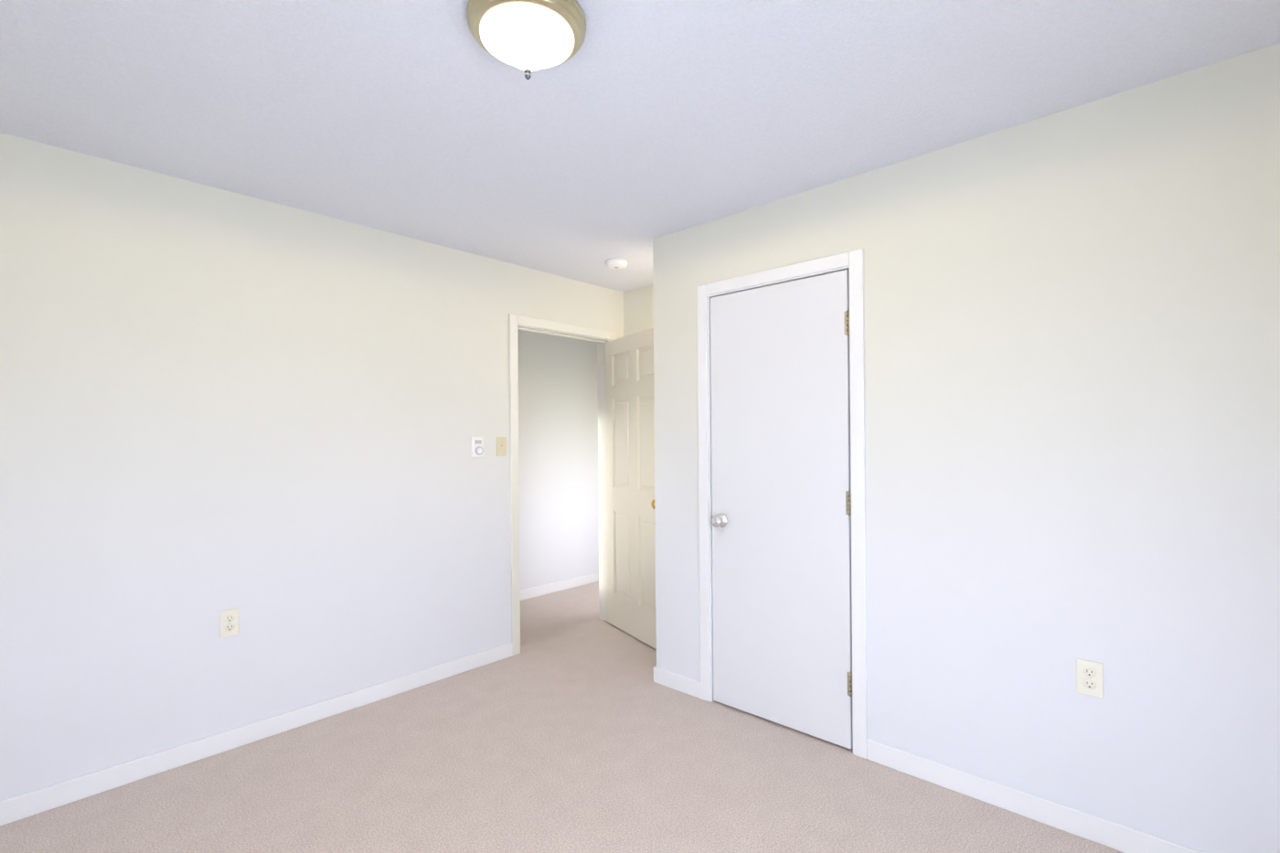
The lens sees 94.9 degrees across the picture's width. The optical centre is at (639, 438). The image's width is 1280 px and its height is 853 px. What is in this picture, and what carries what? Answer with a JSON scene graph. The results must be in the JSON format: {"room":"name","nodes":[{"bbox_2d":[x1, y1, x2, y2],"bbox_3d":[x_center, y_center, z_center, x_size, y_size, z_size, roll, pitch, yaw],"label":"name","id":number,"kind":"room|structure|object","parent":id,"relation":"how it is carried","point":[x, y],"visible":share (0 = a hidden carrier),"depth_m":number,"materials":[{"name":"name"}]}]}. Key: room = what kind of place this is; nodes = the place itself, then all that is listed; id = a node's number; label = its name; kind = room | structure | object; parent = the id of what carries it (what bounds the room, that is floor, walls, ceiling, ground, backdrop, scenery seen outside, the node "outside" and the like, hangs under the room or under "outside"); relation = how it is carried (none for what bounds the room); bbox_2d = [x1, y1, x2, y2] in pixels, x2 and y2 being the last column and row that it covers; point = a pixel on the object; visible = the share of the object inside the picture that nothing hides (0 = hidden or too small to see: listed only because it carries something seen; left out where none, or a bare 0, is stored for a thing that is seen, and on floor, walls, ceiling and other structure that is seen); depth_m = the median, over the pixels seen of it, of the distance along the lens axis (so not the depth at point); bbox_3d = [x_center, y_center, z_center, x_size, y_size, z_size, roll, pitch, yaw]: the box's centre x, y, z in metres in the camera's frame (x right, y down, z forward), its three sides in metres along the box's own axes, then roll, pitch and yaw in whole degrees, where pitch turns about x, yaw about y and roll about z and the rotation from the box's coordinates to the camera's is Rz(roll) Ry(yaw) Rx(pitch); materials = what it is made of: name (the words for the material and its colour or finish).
{"room":"empty bedroom","nodes":[
{"label":"empty bedroom","id":0,"kind":"room"},
{"bbox_2d":[0,132,623,800],"bbox_3d":[-1.418,0.131,3.070,0.120,2.440,3.970,0,0,42],"label":"wall","id":1,"kind":"structure","parent":0,"point":[213,400],"depth_m":2.54,"materials":[{"name":"paint"}]},
{"bbox_2d":[219,608,239,638],"bbox_3d":[-1.791,0.804,2.561,0.010,0.116,0.072,0,0,42],"label":"wall outlet","id":2,"kind":"object","parent":1,"relation":"attached to","point":[229,619],"visible":1,"depth_m":2.56,"materials":[{"name":"white plastic"}]},
{"bbox_2d":[0,641,512,826],"bbox_3d":[-1.706,1.311,2.647,0.013,0.085,2.705,0,0,42],"label":"baseboard","id":3,"kind":"structure","parent":1,"relation":"attached to","point":[18,807],"depth_m":2.54,"materials":[{"name":"white paint"}]},
{"bbox_2d":[470,437,483,457],"bbox_3d":[-0.957,0.048,3.461,0.031,0.120,0.072,0,0,42],"label":"switch","id":4,"kind":"object","parent":1,"relation":"attached to","point":[476,442],"visible":1,"depth_m":3.45,"materials":[{"name":"white plastic"}]},
{"bbox_2d":[496,437,506,456],"bbox_3d":[-0.846,0.047,3.594,0.017,0.115,0.070,0,0,42],"label":"wall light switch","id":5,"kind":"object","parent":1,"relation":"attached to","point":[501,442],"visible":1,"depth_m":3.59,"materials":[{"name":"beige plastic"}]},
{"bbox_2d":[509,313,617,655],"bbox_3d":[-0.535,0.282,4.032,0.150,2.125,0.940,0,0,42],"label":"door frame","id":6,"kind":"structure","parent":1,"relation":"attached to","point":[515,320],"depth_m":3.79,"materials":[{"name":"white paint"}]},
{"bbox_2d":[605,327,656,649],"bbox_3d":[-0.029,0.313,3.939,0.172,2.030,0.819,0,0,-31],"label":"entry door","id":7,"kind":"structure","parent":1,"relation":"in","point":[629,359],"depth_m":3.96,"materials":[{"name":"beige paint"}]},
{"bbox_2d":[517,330,598,590],"bbox_3d":[-0.935,0.127,5.062,0.120,2.440,4.200,0,0,42],"label":"wall","id":8,"kind":"structure","parent":0,"point":[558,376],"depth_m":5.19,"materials":[{"name":"paint"}]},
{"bbox_2d":[520,572,598,600],"bbox_3d":[-0.917,1.305,4.973,0.013,0.085,4.080,0,0,42],"label":"baseboard","id":9,"kind":"structure","parent":8,"relation":"attached to","point":[542,590],"depth_m":5.18,"materials":[{"name":"white paint"}]},
{"bbox_2d":[0,581,1123,852],"bbox_3d":[0.224,1.388,2.816,5.210,0.100,6.160,0,0,42],"label":"floor","id":10,"kind":"structure","parent":0,"point":[569,742],"depth_m":2.26,"materials":[{"name":"beige carpet"}]},
{"bbox_2d":[623,285,653,336],"bbox_3d":[0.315,0.117,4.093,1.053,2.440,0.120,0,0,42],"label":"wall","id":11,"kind":"structure","parent":0,"point":[638,304],"depth_m":4.30,"materials":[{"name":"paint"}]},
{"bbox_2d":[0,0,1279,292],"bbox_3d":[0.204,-1.152,2.816,5.210,0.100,6.160,0,0,42],"label":"ceiling","id":12,"kind":"structure","parent":0,"point":[667,117],"depth_m":1.87,"materials":[{"name":"paint"}]},
{"bbox_2d":[466,0,586,66],"bbox_3d":[-0.295,-1.075,1.538,0.306,0.046,0.306,0,0,42],"label":"ceiling light","id":13,"kind":"object","parent":12,"relation":"attached to","point":[570,11],"depth_m":1.47,"materials":[{"name":"gold metal"}]},
{"bbox_2d":[479,2,574,79],"bbox_3d":[-0.294,-1.000,1.538,0.246,0.119,0.246,0,0,42],"label":"shade","id":14,"kind":"object","parent":13,"relation":"attached to","point":[528,37],"depth_m":1.49,"materials":[{"name":"white glass"}]},
{"bbox_2d":[605,258,627,268],"bbox_3d":[-0.146,-1.079,3.639,0.136,0.039,0.136,0,0,42],"label":"smoke detector","id":15,"kind":"object","parent":12,"relation":"attached to","point":[612,263],"visible":1,"depth_m":3.60,"materials":[{"name":"white plastic"}]},
{"bbox_2d":[652,42,1279,852],"bbox_3d":[1.157,0.111,2.332,2.807,2.440,0.120,0,0,42],"label":"wall","id":16,"kind":"structure","parent":0,"point":[1072,316],"depth_m":1.98,"materials":[{"name":"paint"}]},
{"bbox_2d":[655,666,700,698],"bbox_3d":[0.200,1.296,3.127,0.309,0.085,0.013,0,0,42],"label":"baseboard","id":17,"kind":"structure","parent":16,"relation":"attached to","point":[686,685],"depth_m":3.12,"materials":[{"name":"white paint"}]},
{"bbox_2d":[710,269,853,748],"bbox_3d":[0.619,0.303,2.718,0.727,2.040,0.104,0,0,42],"label":"closet door","id":18,"kind":"structure","parent":16,"relation":"in","point":[781,520],"depth_m":2.70,"materials":[{"name":"white paint"}]},
{"bbox_2d":[696,248,867,758],"bbox_3d":[0.667,0.289,2.782,0.790,2.091,0.122,0,0,42],"label":"door frame","id":19,"kind":"structure","parent":16,"relation":"attached to","point":[848,267],"depth_m":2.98,"materials":[{"name":"white paint"}]},
{"bbox_2d":[866,738,1204,852],"bbox_3d":[1.507,1.286,1.929,1.520,0.085,0.013,0,0,42],"label":"baseboard","id":20,"kind":"structure","parent":16,"relation":"attached to","point":[1110,834],"depth_m":2.06,"materials":[{"name":"white paint"}]},
{"bbox_2d":[1076,658,1103,698],"bbox_3d":[1.489,0.793,1.944,0.072,0.116,0.010,0,0,42],"label":"wall outlet","id":21,"kind":"object","parent":16,"relation":"attached to","point":[1089,674],"visible":1,"depth_m":1.94,"materials":[{"name":"white plastic"}]},
{"bbox_3d":[0.413,0.117,3.509,0.120,2.440,0.610,0,0,42],"label":"wall","id":22,"kind":"structure","parent":0,"visible":0},
{"bbox_2d":[653,665,656,682],"bbox_3d":[0.323,1.295,3.500,0.013,0.085,0.730,0,0,42],"label":"baseboard","id":23,"kind":"structure","parent":22,"relation":"attached to","point":[655,666],"depth_m":3.23,"materials":[{"name":"white paint"}]}
]}

